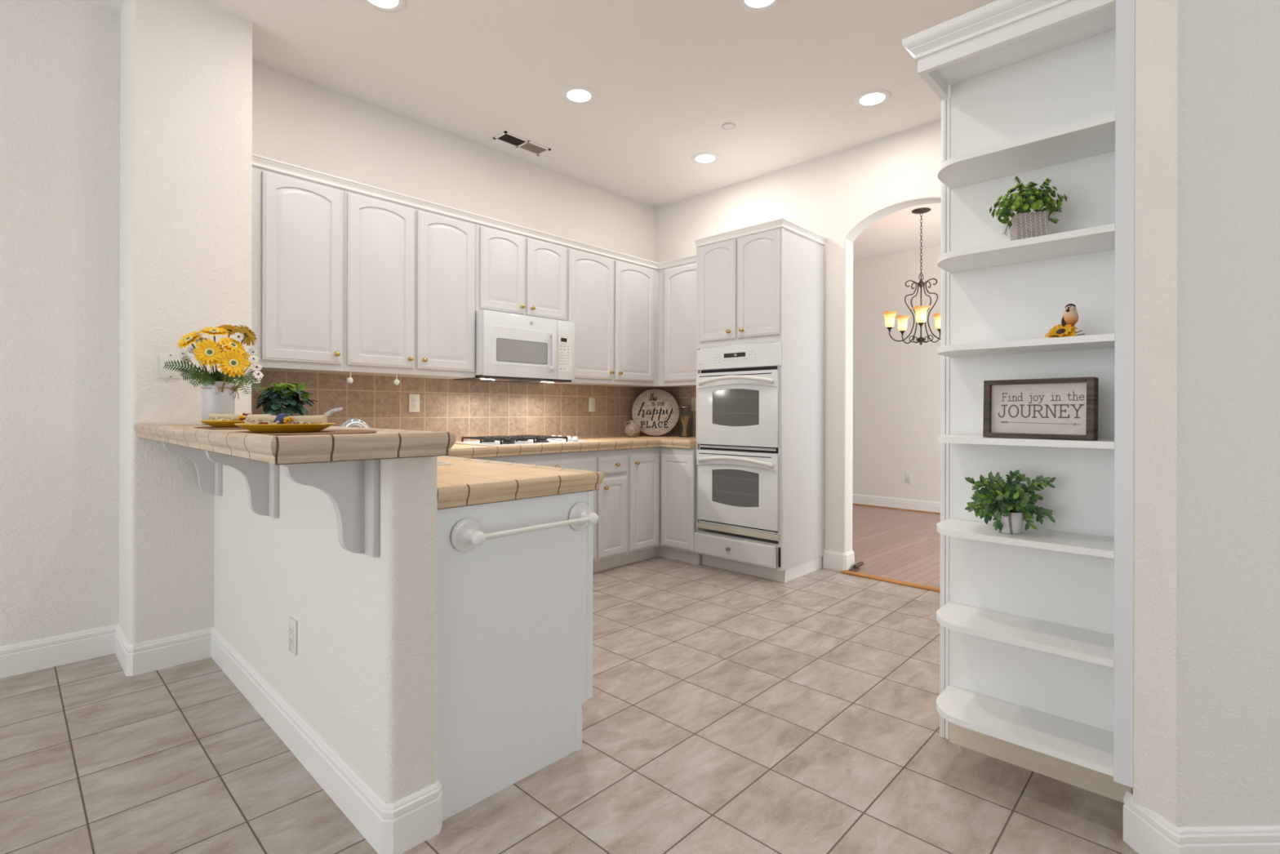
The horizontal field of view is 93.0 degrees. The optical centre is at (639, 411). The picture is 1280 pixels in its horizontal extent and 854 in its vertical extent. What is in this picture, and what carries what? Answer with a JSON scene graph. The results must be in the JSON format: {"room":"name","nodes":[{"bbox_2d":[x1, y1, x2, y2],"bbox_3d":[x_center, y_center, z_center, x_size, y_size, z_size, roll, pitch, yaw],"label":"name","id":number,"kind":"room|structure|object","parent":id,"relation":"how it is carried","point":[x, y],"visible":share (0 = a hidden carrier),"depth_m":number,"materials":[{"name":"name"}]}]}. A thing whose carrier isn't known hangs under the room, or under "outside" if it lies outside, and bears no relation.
{"room":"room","nodes":[
{"label":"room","id":0,"kind":"room"},
{"bbox_2d":[119,0,252,644],"bbox_3d":[-2.169,-0.376,2.903,0.374,3.020,0.449,0,0,44],"label":"wall column","id":1,"kind":"structure","parent":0,"point":[186,65],"depth_m":2.74,"materials":[{"name":"white paint"}]},
{"bbox_2d":[159,352,181,378],"bbox_3d":[-2.092,-0.204,2.706,0.010,0.112,0.078,0,0,44],"label":"blank cover plate","id":2,"kind":"object","parent":1,"relation":"attached to","point":[163,357],"visible":0.79,"depth_m":2.70,"materials":[{"name":"white plastic"}]},
{"bbox_2d":[197,326,230,370],"bbox_3d":[-1.807,-0.203,2.580,0.107,0.322,0.114,0,0,44],"label":"gerbera daisy","id":3,"kind":"object","parent":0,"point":[214,331],"visible":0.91,"depth_m":2.57,"materials":[{"name":"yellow plant"}]},
{"bbox_2d":[209,328,218,333],"bbox_3d":[-1.809,-0.341,2.579,0.033,0.019,0.035,0,0,44],"label":"flower","id":4,"kind":"object","parent":3,"relation":"on","point":[215,331],"depth_m":2.57,"materials":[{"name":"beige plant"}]},
{"bbox_2d":[133,422,455,465],"bbox_3d":[-1.333,0.083,2.109,1.930,0.066,0.432,0,0,44],"label":"bar","id":5,"kind":"object","parent":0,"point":[385,443],"visible":0.77,"depth_m":1.48,"materials":[{"name":"tile"}]},
{"bbox_2d":[193,426,244,429],"bbox_3d":[-1.367,0.055,2.162,0.362,0.005,0.362,0,0,44],"label":"placemat","id":6,"kind":"object","parent":5,"relation":"on","point":[203,427],"visible":0.19,"depth_m":1.99,"materials":[{"name":"brown fabric"}]},
{"bbox_2d":[199,420,244,426],"bbox_3d":[-1.394,0.041,2.118,0.236,0.022,0.236,0,0,44],"label":"dinner plate","id":7,"kind":"object","parent":6,"relation":"on","point":[212,423],"visible":0.52,"depth_m":2.02,"materials":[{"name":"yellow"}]},
{"bbox_2d":[207,412,271,420],"bbox_3d":[-1.400,0.024,2.104,0.211,0.042,0.070,0,0,-4],"label":"rolled napkin","id":8,"kind":"object","parent":7,"relation":"on","point":[211,416],"visible":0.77,"depth_m":2.10,"materials":[{"name":"beige fabric"}]},
{"bbox_2d":[200,381,243,425],"bbox_3d":[-1.815,-0.036,2.620,0.125,0.186,0.132,0,0,29],"label":"flower vase","id":9,"kind":"object","parent":5,"relation":"on","point":[214,401],"visible":0.73,"depth_m":2.57,"materials":[{"name":"grey ceramic"}]},
{"bbox_2d":[163,359,204,382],"bbox_3d":[-1.901,-0.166,2.550,0.164,0.108,0.029,0,0,-30],"label":"frond","id":10,"kind":"object","parent":9,"relation":"in","point":[178,362],"visible":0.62,"depth_m":2.54,"materials":[{"name":"green plant"}]},
{"bbox_2d":[177,349,194,365],"bbox_3d":[-1.912,-0.156,2.619,0.147,0.227,0.028,0,0,-7],"label":"daisy","id":11,"kind":"object","parent":9,"relation":"in","point":[181,352],"visible":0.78,"depth_m":2.61,"materials":[{"name":"white plant"}]},
{"bbox_2d":[180,355,192,368],"bbox_3d":[-1.902,-0.143,2.619,0.128,0.202,0.034,0,0,-11],"label":"daisy","id":12,"kind":"object","parent":9,"relation":"in","point":[183,358],"visible":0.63,"depth_m":2.61,"materials":[{"name":"white plant"}]},
{"bbox_2d":[177,331,205,369],"bbox_3d":[-1.869,-0.191,2.546,0.127,0.298,0.090,0,0,-20],"label":"gerbera daisy","id":13,"kind":"object","parent":9,"relation":"in","point":[189,338],"visible":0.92,"depth_m":2.53,"materials":[{"name":"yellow plant"}]},
{"bbox_2d":[184,336,193,342],"bbox_3d":[-1.885,-0.303,2.538,0.032,0.028,0.028,0,0,44],"label":"flower","id":14,"kind":"object","parent":13,"relation":"on","point":[187,339],"depth_m":2.53,"materials":[{"name":"beige plant"}]},
{"bbox_2d":[179,364,208,383],"bbox_3d":[-1.838,-0.153,2.527,0.020,0.083,0.130,0,0,28],"label":"frond","id":15,"kind":"object","parent":9,"relation":"in","point":[193,368],"visible":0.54,"depth_m":2.50,"materials":[{"name":"green plant"}]},
{"bbox_2d":[186,345,202,368],"bbox_3d":[-1.898,-0.168,2.636,0.129,0.250,0.026,0,0,4],"label":"daisy","id":16,"kind":"object","parent":9,"relation":"in","point":[189,348],"visible":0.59,"depth_m":2.64,"materials":[{"name":"white plant"}]},
{"bbox_2d":[188,368,213,386],"bbox_3d":[-1.793,-0.139,2.504,0.031,0.087,0.150,0,0,4],"label":"frond","id":17,"kind":"object","parent":9,"relation":"in","point":[192,383],"visible":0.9,"depth_m":2.47,"materials":[{"name":"green plant"}]},
{"bbox_2d":[198,370,217,386],"bbox_3d":[-1.777,-0.135,2.516,0.036,0.076,0.134,0,0,-4],"label":"frond","id":18,"kind":"object","parent":9,"relation":"in","point":[210,380],"visible":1,"depth_m":2.49,"materials":[{"name":"green plant"}]},
{"bbox_2d":[192,337,226,373],"bbox_3d":[-1.797,-0.173,2.526,0.127,0.262,0.112,0,0,44],"label":"gerbera daisy","id":19,"kind":"object","parent":9,"relation":"in","point":[208,351],"visible":0.89,"depth_m":2.49,"materials":[{"name":"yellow plant"}]},
{"bbox_2d":[204,347,214,355],"bbox_3d":[-1.769,-0.244,2.496,0.036,0.035,0.014,0,0,-31],"label":"flower","id":20,"kind":"object","parent":19,"relation":"on","point":[208,351],"depth_m":2.49,"materials":[{"name":"beige plant"}]},
{"bbox_2d":[195,369,244,382],"bbox_3d":[-1.816,-0.150,2.620,0.196,0.065,0.180,0,0,44],"label":"foliage","id":21,"kind":"object","parent":9,"relation":"in","point":[220,375],"visible":0.26,"depth_m":2.57,"materials":[{"name":"green plant"}]},
{"bbox_2d":[215,324,239,373],"bbox_3d":[-1.797,-0.211,2.659,0.098,0.337,0.100,0,0,44],"label":"gerbera daisy","id":22,"kind":"object","parent":9,"relation":"in","point":[229,327],"visible":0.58,"depth_m":2.65,"materials":[{"name":"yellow plant"}]},
{"bbox_2d":[217,336,245,354],"bbox_3d":[-1.731,-0.180,2.577,0.096,0.277,0.133,0,0,-31],"label":"gerbera daisy","id":23,"kind":"object","parent":9,"relation":"in","point":[231,344],"visible":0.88,"depth_m":2.55,"materials":[{"name":"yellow plant"}]},
{"bbox_2d":[228,342,237,347],"bbox_3d":[-1.716,-0.279,2.558,0.029,0.029,0.033,0,0,44],"label":"flower","id":24,"kind":"object","parent":23,"relation":"on","point":[231,344],"depth_m":2.56,"materials":[{"name":"beige plant"}]},
{"bbox_2d":[217,349,249,392],"bbox_3d":[-1.719,-0.148,2.537,0.197,0.215,0.116,0,0,44],"label":"gerbera daisy","id":25,"kind":"object","parent":9,"relation":"in","point":[232,362],"visible":0.99,"depth_m":2.48,"materials":[{"name":"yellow plant"}]},
{"bbox_2d":[228,359,238,366],"bbox_3d":[-1.658,-0.198,2.476,0.013,0.034,0.035,0,0,44],"label":"flower","id":26,"kind":"object","parent":25,"relation":"on","point":[232,362],"depth_m":2.47,"materials":[{"name":"beige plant"}]},
{"bbox_2d":[222,373,252,394],"bbox_3d":[-1.671,-0.115,2.505,0.230,0.090,0.064,0,0,35],"label":"frond","id":27,"kind":"object","parent":9,"relation":"in","point":[238,378],"visible":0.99,"depth_m":2.48,"materials":[{"name":"green plant"}]},
{"bbox_2d":[232,332,244,341],"bbox_3d":[-1.749,-0.190,2.590,0.112,0.296,0.034,0,0,13],"label":"daisy","id":28,"kind":"object","parent":9,"relation":"in","point":[240,335],"visible":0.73,"depth_m":2.58,"materials":[{"name":"white plant"}]},
{"bbox_2d":[226,350,251,381],"bbox_3d":[-1.728,-0.152,2.616,0.132,0.220,0.066,0,0,23],"label":"gerbera daisy","id":29,"kind":"object","parent":9,"relation":"in","point":[246,356],"visible":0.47,"depth_m":2.60,"materials":[{"name":"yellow plant"}]},
{"bbox_2d":[232,324,257,346],"bbox_3d":[-1.720,-0.207,2.624,0.149,0.330,0.076,0,0,21],"label":"gerbera daisy","id":30,"kind":"object","parent":9,"relation":"in","point":[249,335],"visible":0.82,"depth_m":2.62,"materials":[{"name":"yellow plant"}]},
{"bbox_2d":[226,368,262,391],"bbox_3d":[-1.683,-0.134,2.569,0.179,0.106,0.050,0,0,5],"label":"frond","id":31,"kind":"object","parent":9,"relation":"in","point":[242,375],"visible":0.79,"depth_m":2.57,"materials":[{"name":"green plant"}]},
{"bbox_2d":[231,355,259,391],"bbox_3d":[-1.708,-0.141,2.595,0.170,0.198,0.029,0,0,13],"label":"daisy","id":32,"kind":"object","parent":9,"relation":"in","point":[254,357],"visible":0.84,"depth_m":2.58,"materials":[{"name":"white plant"}]},
{"bbox_2d":[230,370,263,395],"bbox_3d":[-1.699,-0.108,2.586,0.182,0.134,0.040,0,0,4],"label":"daisy","id":33,"kind":"object","parent":9,"relation":"in","point":[255,372],"visible":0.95,"depth_m":2.58,"materials":[{"name":"white plant"}]},
{"bbox_2d":[234,363,262,389],"bbox_3d":[-1.711,-0.125,2.614,0.163,0.166,0.029,0,0,4],"label":"daisy","id":34,"kind":"object","parent":9,"relation":"in","point":[255,365],"visible":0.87,"depth_m":2.61,"materials":[{"name":"white plant"}]},
{"bbox_2d":[247,347,257,356],"bbox_3d":[-1.735,-0.161,2.630,0.129,0.238,0.032,0,0,-11],"label":"daisy","id":35,"kind":"object","parent":9,"relation":"in","point":[254,350],"visible":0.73,"depth_m":2.64,"materials":[{"name":"white plant"}]},
{"bbox_2d":[235,429,377,435],"bbox_3d":[-0.923,0.057,1.678,0.362,0.005,0.362,0,0,44],"label":"placemat","id":36,"kind":"object","parent":5,"relation":"on","point":[330,432],"visible":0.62,"depth_m":1.60,"materials":[{"name":"brown fabric"}]},
{"bbox_2d":[234,422,335,432],"bbox_3d":[-0.951,0.042,1.635,0.236,0.022,0.236,0,0,44],"label":"dinner plate","id":37,"kind":"object","parent":36,"relation":"on","point":[277,428],"visible":0.88,"depth_m":1.55,"materials":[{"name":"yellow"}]},
{"bbox_2d":[244,413,327,424],"bbox_3d":[-0.956,0.025,1.620,0.211,0.042,0.070,0,0,-4],"label":"rolled napkin","id":38,"kind":"object","parent":37,"relation":"on","point":[282,418],"visible":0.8,"depth_m":1.62,"materials":[{"name":"beige fabric"}]},
{"bbox_2d":[213,456,437,802],"bbox_3d":[-1.267,0.627,2.240,1.851,1.020,0.135,0,0,44],"label":"wall","id":39,"kind":"structure","parent":0,"point":[362,674],"depth_m":1.75,"materials":[{"name":"white paint"}]},
{"bbox_2d":[162,442,222,496],"bbox_3d":[-1.994,0.246,2.700,0.140,0.262,0.202,0,0,44],"label":"corbel","id":40,"kind":"object","parent":39,"relation":"attached to","point":[209,473],"visible":0.65,"depth_m":2.72,"materials":[{"name":"white paint"}]},
{"bbox_2d":[204,450,279,518],"bbox_3d":[-1.409,0.247,2.143,0.140,0.262,0.202,0,0,44],"label":"corbel","id":41,"kind":"object","parent":39,"relation":"attached to","point":[261,478],"visible":0.67,"depth_m":2.16,"materials":[{"name":"white paint"}]},
{"bbox_2d":[288,616,297,655],"bbox_3d":[-1.177,0.759,2.056,0.072,0.116,0.008,0,0,44],"label":"electrical outlet","id":42,"kind":"object","parent":39,"relation":"attached to","point":[292,636],"visible":1,"depth_m":2.04,"materials":[{"name":"white plastic"}]},
{"bbox_2d":[289,624,293,647],"bbox_3d":[-1.179,0.759,2.054,0.034,0.070,0.003,0,0,44],"label":"receptacle","id":43,"kind":"object","parent":42,"relation":"attached to","point":[291,626],"depth_m":2.05,"materials":[{"name":"white plastic"}]},
{"bbox_2d":[283,459,379,557],"bbox_3d":[-0.802,0.249,1.566,0.140,0.262,0.202,0,0,44],"label":"corbel","id":44,"kind":"object","parent":39,"relation":"attached to","point":[353,487],"visible":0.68,"depth_m":1.58,"materials":[{"name":"white paint"}]},
{"bbox_2d":[0,0,655,646],"bbox_3d":[-2.403,-0.376,3.016,0.120,3.020,7.260,0,0,44],"label":"wall","id":45,"kind":"structure","parent":0,"point":[60,60],"depth_m":2.77,"materials":[{"name":"white paint"}]},
{"bbox_2d":[0,623,442,853],"bbox_3d":[-2.935,1.066,1.810,4.519,0.132,1.776,0,0,-16],"label":"baseboard","id":46,"kind":"structure","parent":45,"relation":"attached to","point":[397,827],"depth_m":2.18,"materials":[{"name":"white paint"}]},
{"bbox_2d":[251,165,344,373],"bbox_3d":[-1.855,-0.715,3.226,0.359,0.989,0.446,0,0,44],"label":"upper cabinet","id":47,"kind":"object","parent":45,"relation":"attached to","point":[298,224],"visible":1,"depth_m":3.12,"materials":[{"name":"white paint"}]},
{"bbox_2d":[323,189,475,378],"bbox_3d":[-1.424,-0.714,3.680,0.359,0.989,0.805,0,0,44],"label":"upper cabinet","id":48,"kind":"object","parent":45,"relation":"attached to","point":[409,272],"visible":1,"depth_m":3.54,"materials":[{"name":"white paint"}]},
{"bbox_2d":[346,371,353,383],"bbox_3d":[-1.588,-0.187,3.332,0.022,0.065,0.034,0,0,44],"label":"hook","id":49,"kind":"object","parent":48,"relation":"attached to","point":[349,380],"visible":1,"depth_m":3.33,"materials":[{"name":"white plastic"}]},
{"bbox_2d":[252,153,696,269],"bbox_3d":[-0.648,-1.231,3.845,0.638,0.048,3.004,0,0,44],"label":"crown molding","id":50,"kind":"structure","parent":48,"relation":"attached to","point":[258,161],"depth_m":3.70,"materials":[{"name":"white paint"}]},
{"bbox_2d":[408,394,419,412],"bbox_3d":[-1.453,-0.056,3.908,0.008,0.116,0.072,0,0,44],"label":"electrical outlet","id":51,"kind":"object","parent":45,"relation":"attached to","point":[414,399],"visible":1,"depth_m":3.90,"materials":[{"name":"white plastic"}]},
{"bbox_2d":[412,397,417,408],"bbox_3d":[-1.451,-0.056,3.907,0.003,0.070,0.034,0,0,44],"label":"receptacle","id":52,"kind":"object","parent":51,"relation":"attached to","point":[414,399],"depth_m":3.91,"materials":[{"name":"white plastic"}]},
{"bbox_2d":[475,222,566,321],"bbox_3d":[-0.887,-0.926,4.244,0.359,0.563,0.750,0,0,44],"label":"upper cabinet","id":53,"kind":"object","parent":45,"relation":"attached to","point":[516,273],"visible":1,"depth_m":4.10,"materials":[{"name":"white paint"}]},
{"bbox_2d":[453,309,574,383],"bbox_3d":[-0.858,-0.427,4.215,0.439,0.431,0.744,0,0,44],"label":"microwave oven","id":54,"kind":"object","parent":53,"relation":"attached to","point":[513,348],"visible":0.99,"depth_m":4.04,"materials":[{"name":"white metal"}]},
{"bbox_2d":[560,343,568,368],"bbox_3d":[-0.534,-0.387,4.288,0.001,0.178,0.082,0,0,44],"label":"print","id":55,"kind":"object","parent":54,"relation":"attached to","point":[564,348],"depth_m":4.29,"materials":[{"name":"grey plastic"}]},
{"bbox_2d":[588,397,595,411],"bbox_3d":[-0.397,-0.058,5.019,0.008,0.116,0.068,0,0,44],"label":"electrical outlet","id":56,"kind":"object","parent":45,"relation":"attached to","point":[591,400],"visible":1,"depth_m":5.01,"materials":[{"name":"white plastic"}]},
{"bbox_2d":[546,246,657,386],"bbox_3d":[-0.284,-0.711,4.879,0.359,0.989,1.000,0,0,44],"label":"upper cabinet","id":57,"kind":"object","parent":45,"relation":"attached to","point":[612,304],"visible":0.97,"depth_m":4.74,"materials":[{"name":"white paint"}]},
{"bbox_2d":[251,370,696,442],"bbox_3d":[-0.657,-0.004,4.070,0.960,0.435,3.326,0,0,44],"label":"wall","id":58,"kind":"structure","parent":0,"point":[462,408],"depth_m":4.22,"materials":[{"name":"tile"}]},
{"bbox_2d":[87,0,997,260],"bbox_3d":[0.834,-1.903,2.178,8.400,0.050,10.500,0,0,44],"label":"ceiling","id":59,"kind":"structure","parent":0,"point":[665,77],"depth_m":3.38,"materials":[{"name":"white paint"}]},
{"bbox_2d":[361,0,406,12],"bbox_3d":[-1.172,-1.879,2.753,0.210,0.008,0.210,0,0,44],"label":"recessed light","id":60,"kind":"object","parent":59,"relation":"in","point":[387,6],"visible":1,"depth_m":2.80,"materials":[{"name":"white paint"}]},
{"bbox_2d":[493,131,551,155],"bbox_3d":[-0.824,-1.878,4.261,0.148,0.008,0.385,0,0,44],"label":"ceiling vent","id":61,"kind":"object","parent":59,"relation":"in","point":[505,137],"visible":1,"depth_m":4.25,"materials":[{"name":"white metal"}]},
{"bbox_2d":[560,85,596,104],"bbox_3d":[-0.363,-1.877,3.605,0.210,0.008,0.210,0,0,44],"label":"recessed light","id":62,"kind":"object","parent":59,"relation":"in","point":[577,95],"visible":1,"depth_m":3.59,"materials":[{"name":"white paint"}]},
{"bbox_2d":[691,151,719,164],"bbox_3d":[0.485,-1.875,4.497,0.210,0.008,0.210,0,0,44],"label":"recessed light","id":63,"kind":"object","parent":59,"relation":"in","point":[704,157],"visible":1,"depth_m":4.48,"materials":[{"name":"white paint"}]},
{"bbox_2d":[721,122,735,129],"bbox_3d":[0.582,-1.874,3.989,0.092,0.008,0.092,0,0,44],"label":"sprinkler cover","id":64,"kind":"object","parent":59,"relation":"attached to","point":[726,126],"visible":1,"depth_m":3.98,"materials":[{"name":"white plastic"}]},
{"bbox_2d":[737,0,781,12],"bbox_3d":[0.543,-1.874,2.744,0.210,0.008,0.210,0,0,44],"label":"recessed light","id":65,"kind":"object","parent":59,"relation":"in","point":[756,6],"visible":1,"depth_m":2.79,"materials":[{"name":"white paint"}]},
{"bbox_2d":[853,88,891,107],"bbox_3d":[1.391,-1.872,3.636,0.210,0.008,0.210,0,0,44],"label":"recessed light","id":66,"kind":"object","parent":59,"relation":"in","point":[876,97],"visible":1,"depth_m":3.62,"materials":[{"name":"white paint"}]},
{"bbox_2d":[881,207,940,345],"bbox_3d":[2.638,-1.246,5.638,0.655,1.252,0.679,0,0,44],"label":"chandelier","id":67,"kind":"object","parent":59,"relation":"hanging from","point":[920,311],"visible":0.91,"depth_m":5.66,"materials":[{"name":"brown metal"}]},
{"bbox_2d":[0,504,1138,853],"bbox_3d":[0.826,1.167,2.178,8.400,0.050,10.500,0,0,44],"label":"floor","id":68,"kind":"structure","parent":0,"point":[727,712],"depth_m":2.01,"materials":[{"name":"tile"}]},
{"bbox_2d":[470,457,493,460],"bbox_3d":[-1.288,0.703,3.602,0.669,0.868,0.609,0,0,44],"label":"base cabinet","id":69,"kind":"object","parent":68,"relation":"on","point":[483,458],"visible":0.02,"depth_m":3.59,"materials":[{"name":"white paint"}]},
{"bbox_2d":[436,490,593,820],"bbox_3d":[-1.149,0.703,2.642,2.192,0.868,0.603,0,0,44],"label":"base cabinet","id":70,"kind":"object","parent":68,"relation":"on","point":[514,612],"visible":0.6,"depth_m":1.85,"materials":[{"name":"white paint"}]},
{"bbox_2d":[451,502,598,551],"bbox_3d":[-0.320,0.352,1.862,0.084,0.094,0.521,0,0,44],"label":"towel bar","id":71,"kind":"object","parent":70,"relation":"attached to","point":[467,534],"visible":1,"depth_m":1.75,"materials":[{"name":"white metal"}]},
{"bbox_2d":[493,450,595,562],"bbox_3d":[-0.795,0.704,4.120,0.669,0.868,0.820,0,0,44],"label":"base cabinet","id":72,"kind":"object","parent":68,"relation":"on","point":[583,460],"visible":0.1,"depth_m":4.02,"materials":[{"name":"white paint"}]},
{"bbox_2d":[592,448,627,572],"bbox_3d":[-0.404,0.705,4.532,0.669,0.868,0.314,0,0,44],"label":"base cabinet","id":73,"kind":"object","parent":68,"relation":"on","point":[611,496],"visible":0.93,"depth_m":4.32,"materials":[{"name":"white paint"}]},
{"bbox_2d":[621,446,702,564],"bbox_3d":[0.148,0.706,4.903,0.958,0.868,0.982,0,0,44],"label":"base cabinet","id":74,"kind":"object","parent":68,"relation":"on","point":[661,481],"visible":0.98,"depth_m":4.56,"materials":[{"name":"white paint"}]},
{"bbox_2d":[437,435,696,509],"bbox_3d":[-0.204,0.238,3.621,2.216,0.063,3.329,0,0,44],"label":"countertop","id":75,"kind":"structure","parent":74,"relation":"on","point":[466,482],"depth_m":2.11,"materials":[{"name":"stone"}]},
{"bbox_2d":[255,382,317,416],"bbox_3d":[-1.791,0.030,3.078,0.270,0.360,0.271,0,0,44],"label":"potted plant","id":76,"kind":"object","parent":75,"relation":"on","point":[286,393],"visible":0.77,"depth_m":3.03,"materials":[{"name":"green plant"}]},
{"bbox_2d":[324,407,369,427],"bbox_3d":[-1.231,0.096,2.472,0.270,0.231,0.192,0,0,44],"label":"faucet","id":77,"kind":"object","parent":75,"relation":"on","point":[360,423],"visible":0.3,"depth_m":2.43,"materials":[{"name":"silver metal"}]},
{"bbox_2d":[437,460,452,465],"bbox_3d":[-1.093,0.299,2.566,0.640,0.186,0.325,0,0,44],"label":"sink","id":78,"kind":"object","parent":75,"relation":"in","point":[439,463],"visible":0.13,"depth_m":2.45,"materials":[{"name":"white ceramic"}]},
{"bbox_2d":[454,435,589,446],"bbox_3d":[-0.787,0.189,4.107,0.500,0.048,0.760,0,0,44],"label":"gas cooktop","id":79,"kind":"object","parent":75,"relation":"in","point":[487,441],"visible":1,"depth_m":4.00,"materials":[{"name":"white metal"}]},
{"bbox_2d":[624,420,639,437],"bbox_3d":[-0.063,0.143,5.102,0.132,0.143,0.132,0,0,44],"label":"ceramic pot","id":80,"kind":"object","parent":75,"relation":"on","point":[632,430],"visible":1,"depth_m":5.06,"materials":[{"name":"beige ceramic"}]},
{"bbox_2d":[631,388,679,435],"bbox_3d":[0.135,0.004,5.274,0.410,0.407,0.071,0,0,2],"label":"round sign","id":81,"kind":"object","parent":75,"relation":"on","point":[655,411],"visible":1,"depth_m":5.27,"materials":[{"name":"beige wood"}]},
{"bbox_2d":[679,404,691,436],"bbox_3d":[0.390,0.074,5.233,0.110,0.281,0.110,0,0,44],"label":"glass jar","id":82,"kind":"object","parent":75,"relation":"on","point":[685,411],"visible":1,"depth_m":5.19,"materials":[{"name":"clear glass"}]},
{"bbox_2d":[693,226,824,582],"bbox_3d":[0.861,-0.038,4.448,0.719,2.360,0.661,0,0,44],"label":"tall cabinet","id":83,"kind":"object","parent":68,"relation":"on","point":[766,286],"visible":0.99,"depth_m":4.21,"materials":[{"name":"white paint"}]},
{"bbox_2d":[696,342,781,541],"bbox_3d":[0.822,0.197,4.394,0.692,1.321,0.589,0,0,44],"label":"double oven","id":84,"kind":"object","parent":83,"relation":"in","point":[737,457],"visible":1,"depth_m":4.20,"materials":[{"name":"white metal"}]},
{"bbox_2d":[693,217,827,247],"bbox_3d":[0.885,-1.242,4.451,0.745,0.048,0.628,0,0,44],"label":"crown molding","id":85,"kind":"structure","parent":83,"relation":"attached to","point":[788,224],"depth_m":4.21,"materials":[{"name":"white paint"}]},
{"bbox_2d":[848,560,863,571],"bbox_3d":[1.562,1.119,4.387,0.040,0.049,0.176,0,0,44],"label":"door stop","id":86,"kind":"object","parent":68,"relation":"on","point":[855,567],"visible":0.95,"depth_m":4.38,"materials":[{"name":"brown rubber"}]},
{"bbox_2d":[902,0,1134,802],"bbox_3d":[1.160,-0.357,1.873,0.584,3.000,0.295,0,0,44],"label":"bookcase","id":87,"kind":"object","parent":68,"relation":"on","point":[1036,626],"visible":0.98,"depth_m":1.89,"materials":[{"name":"white paint"}]},
{"bbox_2d":[964,469,1056,533],"bbox_3d":[1.136,0.274,1.867,0.244,0.195,0.220,0,0,28],"label":"potted plant","id":88,"kind":"object","parent":87,"relation":"on","point":[1008,503],"visible":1,"depth_m":1.85,"materials":[{"name":"green plant"}]},
{"bbox_2d":[988,175,1067,240],"bbox_3d":[1.166,-0.604,1.832,0.197,0.202,0.173,0,0,43],"label":"potted plant","id":89,"kind":"object","parent":87,"relation":"on","point":[1025,224],"visible":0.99,"depth_m":1.80,"materials":[{"name":"green plant"}]},
{"bbox_2d":[982,377,1098,439],"bbox_3d":[1.181,-0.009,1.803,0.046,0.177,0.287,0,0,-39],"label":"framed sign","id":90,"kind":"object","parent":87,"relation":"on","point":[1050,408],"visible":1,"depth_m":1.79,"materials":[{"name":"brown wood"}]},
{"bbox_2d":[1044,303,1084,337],"bbox_3d":[1.228,-0.256,1.754,0.097,0.113,0.062,0,0,31],"label":"bird figurine","id":91,"kind":"object","parent":87,"relation":"on","point":[1067,327],"visible":0.96,"depth_m":1.75,"materials":[{"name":"orange"}]},
{"bbox_2d":[655,120,941,567],"bbox_3d":[2.263,-0.364,3.686,8.400,3.020,0.140,0,0,44],"label":"wall","id":92,"kind":"structure","parent":0,"point":[837,196],"depth_m":4.41,"materials":[{"name":"white paint"}]},
{"bbox_2d":[657,262,696,387],"bbox_3d":[0.484,-0.709,5.037,0.637,0.989,0.328,0,0,44],"label":"upper cabinet","id":93,"kind":"object","parent":92,"relation":"attached to","point":[677,285],"visible":0.59,"depth_m":4.99,"materials":[{"name":"white paint"}]},
{"bbox_2d":[691,397,696,410],"bbox_3d":[0.475,-0.064,5.268,0.072,0.116,0.008,0,0,44],"label":"electrical outlet","id":94,"kind":"object","parent":92,"relation":"attached to","point":[693,399],"visible":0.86,"depth_m":5.27,"materials":[{"name":"beige plastic"}]},
{"bbox_2d":[822,549,854,571],"bbox_3d":[0.405,1.075,5.448,3.084,0.132,0.168,0,0,44],"label":"baseboard","id":95,"kind":"structure","parent":92,"relation":"attached to","point":[833,560],"depth_m":4.38,"materials":[{"name":"white paint"}]},
{"bbox_2d":[840,569,940,591],"bbox_3d":[1.757,1.139,4.029,0.860,0.012,0.065,0,0,44],"label":"trim","id":96,"kind":"structure","parent":92,"relation":"attached to","point":[845,571],"depth_m":4.07,"materials":[{"name":"brown wood"}]},
{"bbox_2d":[852,245,941,502],"bbox_3d":[3.427,-0.361,6.870,5.700,3.020,0.120,0,0,44],"label":"wall","id":97,"kind":"structure","parent":0,"point":[896,384],"depth_m":7.17,"materials":[{"name":"white paint"}]},
{"bbox_2d":[852,493,940,512],"bbox_3d":[3.377,1.083,6.822,5.500,0.132,0.014,0,0,44],"label":"baseboard","id":98,"kind":"structure","parent":97,"relation":"attached to","point":[892,502],"depth_m":7.14,"materials":[{"name":"white paint"}]},
{"bbox_2d":[852,502,940,514],"bbox_3d":[3.371,1.142,6.816,5.500,0.014,0.006,0,0,44],"label":"trim","id":99,"kind":"structure","parent":97,"relation":"attached to","point":[852,503],"depth_m":7.14,"materials":[{"name":"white wood"}]},
{"bbox_2d":[906,472,911,483],"bbox_3d":[3.128,0.773,7.062,0.072,0.116,0.008,0,0,44],"label":"electrical outlet","id":100,"kind":"object","parent":97,"relation":"attached to","point":[908,476],"visible":1,"depth_m":7.06,"materials":[{"name":"white plastic"}]},
{"bbox_2d":[1133,0,1279,826],"bbox_3d":[2.450,-0.364,1.653,2.308,3.020,0.287,0,0,-2],"label":"wall","id":101,"kind":"structure","parent":0,"point":[1206,614],"depth_m":1.49,"materials":[{"name":"white paint"}]},
{"bbox_2d":[1123,790,1279,853],"bbox_3d":[3.146,1.082,1.234,3.762,0.132,0.776,0,0,19],"label":"baseboard","id":102,"kind":"structure","parent":101,"relation":"attached to","point":[1146,831],"depth_m":1.48,"materials":[{"name":"white paint"}]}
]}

